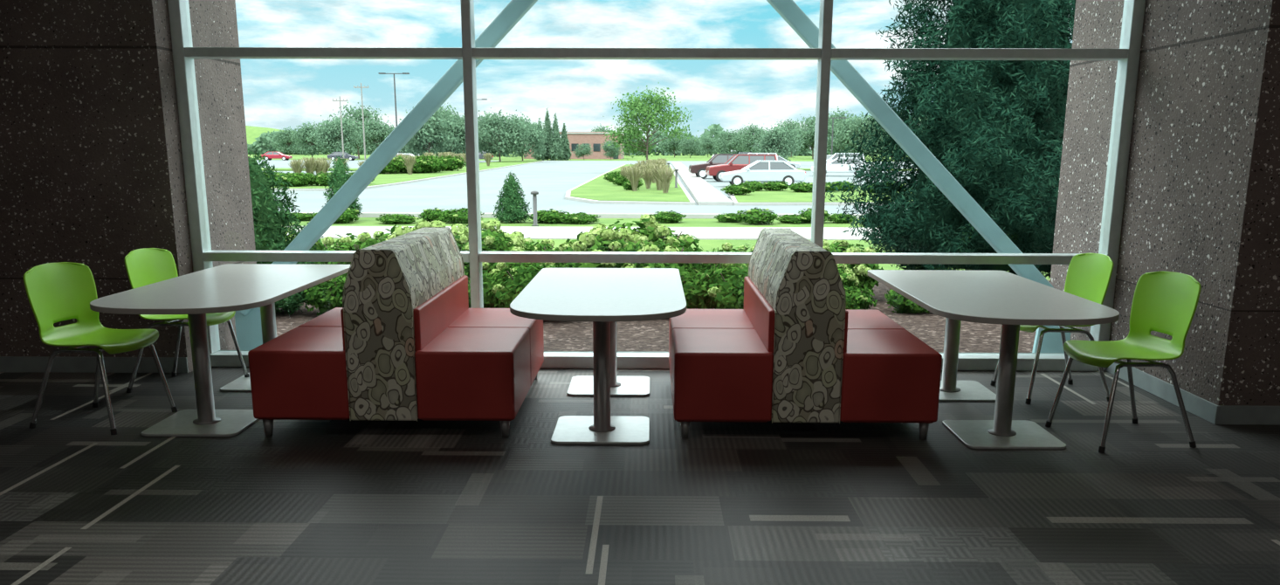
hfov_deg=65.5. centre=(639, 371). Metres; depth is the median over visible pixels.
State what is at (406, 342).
bench
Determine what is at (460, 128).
deciduous tree
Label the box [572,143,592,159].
deciduous tree
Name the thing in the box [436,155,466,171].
shrub
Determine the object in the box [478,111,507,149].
deciduous tree
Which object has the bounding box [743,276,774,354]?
cushion
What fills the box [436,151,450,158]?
ornamental grass
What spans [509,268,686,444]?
dining table
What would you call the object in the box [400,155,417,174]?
ornamental grass
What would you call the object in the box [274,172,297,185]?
shrub
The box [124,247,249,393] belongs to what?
dining chair
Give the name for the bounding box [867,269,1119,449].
dining table
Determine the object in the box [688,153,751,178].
suv car
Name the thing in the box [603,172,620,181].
shrub
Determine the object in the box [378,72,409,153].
street lamp
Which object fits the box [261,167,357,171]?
lawn
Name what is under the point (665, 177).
ornamental grass
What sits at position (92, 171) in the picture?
wall
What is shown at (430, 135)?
deciduous tree
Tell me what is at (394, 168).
shrub
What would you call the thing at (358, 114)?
deciduous tree
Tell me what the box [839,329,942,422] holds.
seat cushion
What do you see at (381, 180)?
lawn
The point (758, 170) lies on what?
car
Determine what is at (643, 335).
ground
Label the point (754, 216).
shrub
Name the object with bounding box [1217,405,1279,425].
baseboard
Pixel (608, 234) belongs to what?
hydrangea shrub
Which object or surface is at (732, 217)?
shrub
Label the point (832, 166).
car
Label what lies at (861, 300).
shrub
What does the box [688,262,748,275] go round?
hydrangea shrub
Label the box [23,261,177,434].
dining chair
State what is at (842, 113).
deciduous tree
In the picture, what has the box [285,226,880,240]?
sidewalk
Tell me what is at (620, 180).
shrub
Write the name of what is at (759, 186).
shrub
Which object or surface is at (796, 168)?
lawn
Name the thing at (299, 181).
shrub
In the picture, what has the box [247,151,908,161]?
lawn
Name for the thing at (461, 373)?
seat cushion
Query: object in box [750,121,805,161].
deciduous tree
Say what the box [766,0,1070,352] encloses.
brace
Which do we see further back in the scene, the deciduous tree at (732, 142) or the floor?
the deciduous tree at (732, 142)
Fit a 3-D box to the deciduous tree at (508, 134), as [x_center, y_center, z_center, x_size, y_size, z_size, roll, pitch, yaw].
[-20.359,-34.684,146.442,9.707,7.966,11.239,12,17,42]
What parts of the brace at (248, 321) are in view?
gusset plate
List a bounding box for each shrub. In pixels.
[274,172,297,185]
[276,172,310,186]
[282,212,314,220]
[284,228,331,294]
[293,172,316,185]
[302,272,347,316]
[307,212,316,219]
[308,171,332,185]
[312,232,385,286]
[322,154,363,219]
[333,207,359,223]
[372,226,416,241]
[375,213,421,224]
[377,220,469,274]
[378,157,406,173]
[379,157,402,172]
[396,155,434,173]
[397,155,405,172]
[412,155,439,172]
[418,207,445,221]
[424,154,447,172]
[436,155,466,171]
[438,207,484,223]
[450,219,523,263]
[450,228,535,277]
[464,269,519,308]
[484,262,574,308]
[488,250,565,275]
[492,170,531,223]
[522,237,554,251]
[527,208,571,223]
[541,240,574,251]
[558,212,600,224]
[559,227,653,268]
[578,213,703,265]
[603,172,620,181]
[603,234,710,278]
[612,175,627,185]
[621,179,640,190]
[653,210,686,223]
[679,266,741,309]
[686,263,748,309]
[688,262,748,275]
[701,242,755,266]
[713,213,743,222]
[720,183,755,195]
[736,206,777,224]
[739,180,767,191]
[763,180,789,190]
[775,213,811,223]
[788,181,812,192]
[795,206,830,223]
[822,239,883,299]
[825,181,839,192]
[827,213,855,223]
[832,179,860,191]
[837,263,860,299]
[843,285,877,309]
[884,289,929,313]
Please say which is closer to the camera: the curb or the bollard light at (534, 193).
the bollard light at (534, 193)
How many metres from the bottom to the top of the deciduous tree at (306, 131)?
7.155 m
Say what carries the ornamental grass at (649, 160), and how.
on the lawn at (597, 189)
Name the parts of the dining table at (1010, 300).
plate, plate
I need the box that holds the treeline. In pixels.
[247,120,901,156]
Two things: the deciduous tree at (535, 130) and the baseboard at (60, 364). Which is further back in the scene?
the deciduous tree at (535, 130)
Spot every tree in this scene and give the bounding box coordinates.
[247,144,323,314]
[268,125,301,155]
[288,121,326,158]
[288,130,316,151]
[304,115,370,155]
[312,100,388,158]
[350,116,395,155]
[378,126,435,155]
[389,103,463,156]
[430,102,483,157]
[458,107,538,161]
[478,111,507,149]
[495,113,550,160]
[532,117,548,160]
[542,107,551,160]
[547,112,564,160]
[560,123,571,160]
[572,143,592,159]
[591,123,626,145]
[600,138,622,159]
[601,82,698,160]
[616,127,642,156]
[655,130,688,157]
[676,135,703,158]
[698,135,717,157]
[711,129,748,153]
[719,131,729,153]
[737,123,766,152]
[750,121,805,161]
[774,117,810,157]
[784,114,839,158]
[825,0,1075,282]
[826,106,864,153]
[830,110,887,155]
[867,124,914,153]
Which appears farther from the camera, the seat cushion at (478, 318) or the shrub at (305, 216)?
the shrub at (305, 216)
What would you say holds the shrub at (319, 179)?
on the lawn at (381, 180)
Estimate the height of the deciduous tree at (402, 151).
6.195 m
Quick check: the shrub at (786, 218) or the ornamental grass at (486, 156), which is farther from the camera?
the ornamental grass at (486, 156)
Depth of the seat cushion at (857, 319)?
5.91 m
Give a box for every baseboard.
[0,356,188,372]
[1105,362,1219,424]
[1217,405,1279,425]
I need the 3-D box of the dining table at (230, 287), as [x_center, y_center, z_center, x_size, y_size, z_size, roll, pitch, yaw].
[-2.253,-0.136,5.580,0.850,0.720,1.820,0,13,1]
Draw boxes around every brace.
[234,0,537,350]
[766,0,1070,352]
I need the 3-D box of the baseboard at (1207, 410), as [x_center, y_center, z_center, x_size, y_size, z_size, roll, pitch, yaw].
[3.123,0.091,6.035,0.014,0.105,1.354,0,13,1]
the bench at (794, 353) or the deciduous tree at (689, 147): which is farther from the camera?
the deciduous tree at (689, 147)
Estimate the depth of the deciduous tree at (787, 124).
250.55 m
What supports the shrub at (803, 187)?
on the lawn at (786, 196)
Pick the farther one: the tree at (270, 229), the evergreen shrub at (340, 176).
the evergreen shrub at (340, 176)
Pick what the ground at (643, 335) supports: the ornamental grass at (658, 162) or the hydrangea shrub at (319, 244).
the hydrangea shrub at (319, 244)
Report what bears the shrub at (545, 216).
on the lawn at (707, 244)
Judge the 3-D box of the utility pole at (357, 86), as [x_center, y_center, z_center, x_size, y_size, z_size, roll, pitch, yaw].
[-40.589,-36.405,146.025,2.200,11.300,0.260,0,13,1]
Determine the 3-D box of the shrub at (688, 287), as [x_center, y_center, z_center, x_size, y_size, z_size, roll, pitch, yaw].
[0.575,-0.796,10.450,0.979,0.595,0.962,-5,13,-20]
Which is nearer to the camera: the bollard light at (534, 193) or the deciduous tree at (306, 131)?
the bollard light at (534, 193)
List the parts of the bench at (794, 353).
leg, seat, backrest, seat, leg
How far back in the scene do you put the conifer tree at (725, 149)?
194.51 m
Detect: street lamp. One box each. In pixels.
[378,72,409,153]
[828,116,846,155]
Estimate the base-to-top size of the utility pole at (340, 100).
9.400 m
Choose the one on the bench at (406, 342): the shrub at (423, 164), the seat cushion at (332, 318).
the seat cushion at (332, 318)
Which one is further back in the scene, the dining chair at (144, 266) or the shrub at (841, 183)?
the shrub at (841, 183)
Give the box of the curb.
[290,212,865,218]
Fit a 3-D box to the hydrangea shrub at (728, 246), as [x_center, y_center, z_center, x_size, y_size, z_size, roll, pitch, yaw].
[1.252,-1.193,12.257,1.158,0.779,1.098,-8,15,-31]
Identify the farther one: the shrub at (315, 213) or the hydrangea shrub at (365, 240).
the shrub at (315, 213)
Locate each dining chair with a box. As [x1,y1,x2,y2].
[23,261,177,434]
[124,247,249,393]
[990,253,1113,404]
[1045,271,1201,453]
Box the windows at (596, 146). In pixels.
[571,143,618,158]
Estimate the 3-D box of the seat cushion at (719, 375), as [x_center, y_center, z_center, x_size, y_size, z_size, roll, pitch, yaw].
[0.424,0.006,5.351,0.496,0.355,0.710,0,13,1]
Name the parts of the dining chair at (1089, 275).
leg frame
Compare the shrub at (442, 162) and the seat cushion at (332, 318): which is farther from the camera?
the shrub at (442, 162)
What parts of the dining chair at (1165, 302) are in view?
leg frame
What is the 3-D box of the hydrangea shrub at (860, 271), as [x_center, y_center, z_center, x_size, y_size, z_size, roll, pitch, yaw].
[2.486,-1.201,12.334,1.163,0.844,1.184,2,13,8]
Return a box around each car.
[261,151,292,160]
[327,151,357,160]
[478,150,493,160]
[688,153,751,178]
[704,154,777,181]
[718,160,805,185]
[748,152,777,160]
[777,155,800,168]
[810,157,870,175]
[825,152,864,164]
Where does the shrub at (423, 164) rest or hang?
on the lawn at (381, 180)
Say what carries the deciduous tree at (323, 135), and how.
on the lawn at (698, 158)
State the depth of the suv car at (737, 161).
63.78 m
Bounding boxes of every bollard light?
[530,190,538,226]
[674,168,678,187]
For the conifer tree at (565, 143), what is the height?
6.900 m
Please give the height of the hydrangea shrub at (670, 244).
0.938 m
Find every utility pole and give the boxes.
[332,96,347,158]
[353,82,369,160]
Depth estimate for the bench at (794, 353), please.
5.01 m
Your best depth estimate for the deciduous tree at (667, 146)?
242.60 m
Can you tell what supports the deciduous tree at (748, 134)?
on the lawn at (698, 158)
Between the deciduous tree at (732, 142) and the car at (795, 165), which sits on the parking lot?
the car at (795, 165)
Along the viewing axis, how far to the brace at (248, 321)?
6.83 m
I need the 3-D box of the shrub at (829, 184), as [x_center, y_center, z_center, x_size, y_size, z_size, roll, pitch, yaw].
[8.680,-8.646,46.831,1.419,0.538,1.462,4,13,16]
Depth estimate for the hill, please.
373.60 m
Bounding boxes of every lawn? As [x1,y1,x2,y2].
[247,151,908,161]
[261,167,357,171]
[271,160,543,191]
[289,217,1050,280]
[565,164,695,205]
[728,186,912,205]
[796,168,916,171]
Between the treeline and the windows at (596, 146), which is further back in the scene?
the treeline
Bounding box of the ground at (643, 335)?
[275,280,1050,352]
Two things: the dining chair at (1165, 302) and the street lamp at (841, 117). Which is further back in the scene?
the street lamp at (841, 117)
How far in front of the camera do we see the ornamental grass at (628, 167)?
53.66 m
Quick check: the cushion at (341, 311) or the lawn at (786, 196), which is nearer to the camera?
the cushion at (341, 311)
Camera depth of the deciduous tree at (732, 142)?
223.09 m
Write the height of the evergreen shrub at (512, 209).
1.542 m
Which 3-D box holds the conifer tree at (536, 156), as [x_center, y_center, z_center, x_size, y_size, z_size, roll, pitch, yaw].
[-17.624,-40.765,175.561,2.986,7.733,2.865,0,13,-1]
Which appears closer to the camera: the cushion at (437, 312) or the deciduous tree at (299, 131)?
the cushion at (437, 312)
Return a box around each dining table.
[89,263,350,436]
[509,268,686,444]
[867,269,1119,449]
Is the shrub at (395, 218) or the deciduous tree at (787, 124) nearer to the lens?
the shrub at (395, 218)
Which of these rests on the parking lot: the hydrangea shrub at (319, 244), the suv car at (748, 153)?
the suv car at (748, 153)
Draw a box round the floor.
[0,366,1279,584]
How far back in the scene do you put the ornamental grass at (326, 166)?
64.69 m
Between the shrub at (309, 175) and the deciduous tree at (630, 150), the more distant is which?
the deciduous tree at (630, 150)
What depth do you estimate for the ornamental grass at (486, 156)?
110.77 m
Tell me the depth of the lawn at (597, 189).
43.72 m
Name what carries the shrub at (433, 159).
on the lawn at (381, 180)
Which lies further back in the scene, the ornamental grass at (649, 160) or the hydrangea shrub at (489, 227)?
the ornamental grass at (649, 160)
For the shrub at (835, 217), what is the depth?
28.81 m
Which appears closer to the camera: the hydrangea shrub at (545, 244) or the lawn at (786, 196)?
the hydrangea shrub at (545, 244)
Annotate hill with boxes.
[245,125,355,154]
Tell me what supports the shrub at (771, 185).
on the lawn at (786, 196)
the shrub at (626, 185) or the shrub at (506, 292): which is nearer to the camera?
the shrub at (506, 292)
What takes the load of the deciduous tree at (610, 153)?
on the lawn at (698, 158)
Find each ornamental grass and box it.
[287,158,305,173]
[300,157,318,173]
[314,157,332,173]
[314,159,326,175]
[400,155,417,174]
[424,152,435,156]
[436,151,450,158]
[483,152,493,165]
[620,167,626,176]
[622,165,639,178]
[625,166,645,191]
[628,163,644,173]
[635,159,649,166]
[640,168,654,188]
[644,158,656,164]
[646,164,657,183]
[649,160,665,165]
[649,164,669,190]
[654,167,674,192]
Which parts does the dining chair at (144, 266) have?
leg frame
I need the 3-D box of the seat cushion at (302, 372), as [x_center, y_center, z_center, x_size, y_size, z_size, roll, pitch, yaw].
[-1.719,-0.004,5.372,0.496,0.355,0.710,0,13,1]
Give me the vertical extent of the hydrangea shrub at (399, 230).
1.045 m
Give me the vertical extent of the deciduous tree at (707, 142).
5.724 m
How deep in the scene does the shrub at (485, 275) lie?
10.43 m
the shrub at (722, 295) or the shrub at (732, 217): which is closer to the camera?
the shrub at (722, 295)
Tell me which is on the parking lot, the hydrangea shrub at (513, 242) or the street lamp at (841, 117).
the street lamp at (841, 117)
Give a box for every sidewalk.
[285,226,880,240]
[671,162,733,205]
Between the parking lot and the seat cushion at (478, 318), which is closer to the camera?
the seat cushion at (478, 318)
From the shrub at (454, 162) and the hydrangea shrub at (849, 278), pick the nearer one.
the hydrangea shrub at (849, 278)
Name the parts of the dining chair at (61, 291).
leg frame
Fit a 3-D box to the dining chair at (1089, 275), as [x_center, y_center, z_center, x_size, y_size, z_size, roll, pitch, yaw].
[2.499,-0.276,5.979,0.537,0.851,0.502,-1,13,-5]
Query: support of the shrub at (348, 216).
on the lawn at (707, 244)
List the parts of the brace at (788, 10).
gusset plate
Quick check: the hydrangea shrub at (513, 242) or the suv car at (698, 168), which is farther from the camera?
the suv car at (698, 168)
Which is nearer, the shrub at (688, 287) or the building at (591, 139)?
the shrub at (688, 287)
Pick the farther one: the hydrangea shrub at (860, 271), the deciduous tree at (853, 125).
the deciduous tree at (853, 125)
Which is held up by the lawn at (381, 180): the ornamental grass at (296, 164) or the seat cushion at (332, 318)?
the ornamental grass at (296, 164)
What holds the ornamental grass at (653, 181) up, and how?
on the lawn at (597, 189)
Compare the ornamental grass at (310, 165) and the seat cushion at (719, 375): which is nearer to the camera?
the seat cushion at (719, 375)
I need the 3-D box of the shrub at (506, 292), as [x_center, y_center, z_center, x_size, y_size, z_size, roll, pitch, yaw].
[-1.037,-0.807,10.318,1.124,0.672,1.092,-3,13,-16]
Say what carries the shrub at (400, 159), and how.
on the lawn at (381, 180)
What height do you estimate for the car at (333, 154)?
1.454 m
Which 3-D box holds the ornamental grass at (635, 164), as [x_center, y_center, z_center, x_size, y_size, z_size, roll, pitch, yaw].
[-0.222,-10.982,55.441,1.055,1.206,1.049,2,13,7]
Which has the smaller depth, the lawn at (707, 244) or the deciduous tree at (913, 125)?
the lawn at (707, 244)
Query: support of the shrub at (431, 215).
on the lawn at (707, 244)
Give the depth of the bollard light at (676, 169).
51.01 m
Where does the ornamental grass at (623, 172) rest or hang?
on the lawn at (597, 189)
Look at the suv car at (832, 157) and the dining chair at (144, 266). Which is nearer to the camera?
the dining chair at (144, 266)
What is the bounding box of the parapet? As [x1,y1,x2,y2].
[566,132,624,134]
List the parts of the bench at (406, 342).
leg, seat, backrest, seat, leg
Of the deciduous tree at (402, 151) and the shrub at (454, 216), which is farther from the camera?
the deciduous tree at (402, 151)
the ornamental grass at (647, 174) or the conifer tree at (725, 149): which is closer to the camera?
the ornamental grass at (647, 174)
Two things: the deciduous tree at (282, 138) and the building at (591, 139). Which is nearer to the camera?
the building at (591, 139)
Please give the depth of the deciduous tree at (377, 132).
184.02 m
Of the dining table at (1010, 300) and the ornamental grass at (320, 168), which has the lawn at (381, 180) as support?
the ornamental grass at (320, 168)
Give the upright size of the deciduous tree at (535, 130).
7.632 m
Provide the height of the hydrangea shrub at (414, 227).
0.962 m
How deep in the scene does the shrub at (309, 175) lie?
52.70 m
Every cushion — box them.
[247,326,350,419]
[298,307,342,326]
[340,309,346,350]
[413,275,468,351]
[414,327,530,419]
[447,308,543,385]
[668,309,754,384]
[671,328,773,421]
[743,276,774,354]
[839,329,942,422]
[842,309,848,352]
[846,309,904,329]
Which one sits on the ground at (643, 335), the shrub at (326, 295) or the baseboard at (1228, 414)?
the shrub at (326, 295)
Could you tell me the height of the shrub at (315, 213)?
0.289 m
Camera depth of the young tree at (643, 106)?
84.62 m
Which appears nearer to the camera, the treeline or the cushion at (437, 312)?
the cushion at (437, 312)
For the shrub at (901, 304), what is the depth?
10.84 m
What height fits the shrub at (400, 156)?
1.546 m
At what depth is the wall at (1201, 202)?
5.59 m
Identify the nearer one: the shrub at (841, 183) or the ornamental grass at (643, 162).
the shrub at (841, 183)
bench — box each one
[247,227,543,437]
[668,228,942,440]
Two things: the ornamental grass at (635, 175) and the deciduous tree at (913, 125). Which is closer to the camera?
the ornamental grass at (635, 175)
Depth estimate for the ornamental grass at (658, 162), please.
64.06 m
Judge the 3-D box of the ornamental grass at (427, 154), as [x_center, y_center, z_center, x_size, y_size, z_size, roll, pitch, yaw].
[-20.462,-20.463,96.819,1.353,1.555,1.360,11,16,40]
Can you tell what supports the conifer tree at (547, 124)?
on the lawn at (698, 158)
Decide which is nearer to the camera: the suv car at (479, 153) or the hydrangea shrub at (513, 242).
the hydrangea shrub at (513, 242)
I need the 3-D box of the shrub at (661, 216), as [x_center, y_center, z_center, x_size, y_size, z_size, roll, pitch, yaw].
[0.758,-4.475,28.939,1.081,0.407,1.073,4,13,15]
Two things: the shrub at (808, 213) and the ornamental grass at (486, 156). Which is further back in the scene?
the ornamental grass at (486, 156)
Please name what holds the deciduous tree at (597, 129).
on the lawn at (698, 158)
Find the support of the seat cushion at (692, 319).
on the bench at (794, 353)
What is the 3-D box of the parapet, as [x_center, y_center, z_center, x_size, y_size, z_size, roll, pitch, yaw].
[-9.154,-49.852,209.278,11.400,0.250,20.400,0,13,1]
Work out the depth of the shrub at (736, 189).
43.15 m
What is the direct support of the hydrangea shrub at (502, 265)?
on the ground at (643, 335)
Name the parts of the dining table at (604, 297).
plate, plate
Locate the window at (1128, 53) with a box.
[167,0,1145,371]
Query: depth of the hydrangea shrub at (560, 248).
11.91 m
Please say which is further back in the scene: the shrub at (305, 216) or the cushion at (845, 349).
the shrub at (305, 216)
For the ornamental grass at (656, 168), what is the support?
on the lawn at (597, 189)
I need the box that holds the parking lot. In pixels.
[256,159,917,213]
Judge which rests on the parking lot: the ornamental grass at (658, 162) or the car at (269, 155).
the car at (269, 155)
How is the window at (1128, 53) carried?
in the wall header
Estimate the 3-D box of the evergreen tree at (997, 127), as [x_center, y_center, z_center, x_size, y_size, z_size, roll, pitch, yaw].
[4.616,-4.582,12.605,4.082,7.235,4.126,8,15,33]
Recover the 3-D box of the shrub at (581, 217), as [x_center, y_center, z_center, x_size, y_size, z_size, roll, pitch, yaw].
[-1.781,-4.380,28.593,1.211,0.357,1.247,6,14,23]
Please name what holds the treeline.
on the lawn at (698, 158)
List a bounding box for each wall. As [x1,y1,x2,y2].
[0,0,256,372]
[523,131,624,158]
[1049,0,1279,406]
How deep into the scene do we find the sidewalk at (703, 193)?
48.27 m
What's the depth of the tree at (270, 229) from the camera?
10.37 m
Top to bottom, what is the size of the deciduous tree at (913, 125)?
10.621 m
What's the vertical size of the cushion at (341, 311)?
0.225 m
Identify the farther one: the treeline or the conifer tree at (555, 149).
the treeline
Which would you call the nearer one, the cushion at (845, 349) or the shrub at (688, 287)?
the cushion at (845, 349)
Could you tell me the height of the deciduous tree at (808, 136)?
10.116 m
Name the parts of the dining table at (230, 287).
plate, plate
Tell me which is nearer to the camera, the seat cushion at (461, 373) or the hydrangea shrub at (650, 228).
the seat cushion at (461, 373)

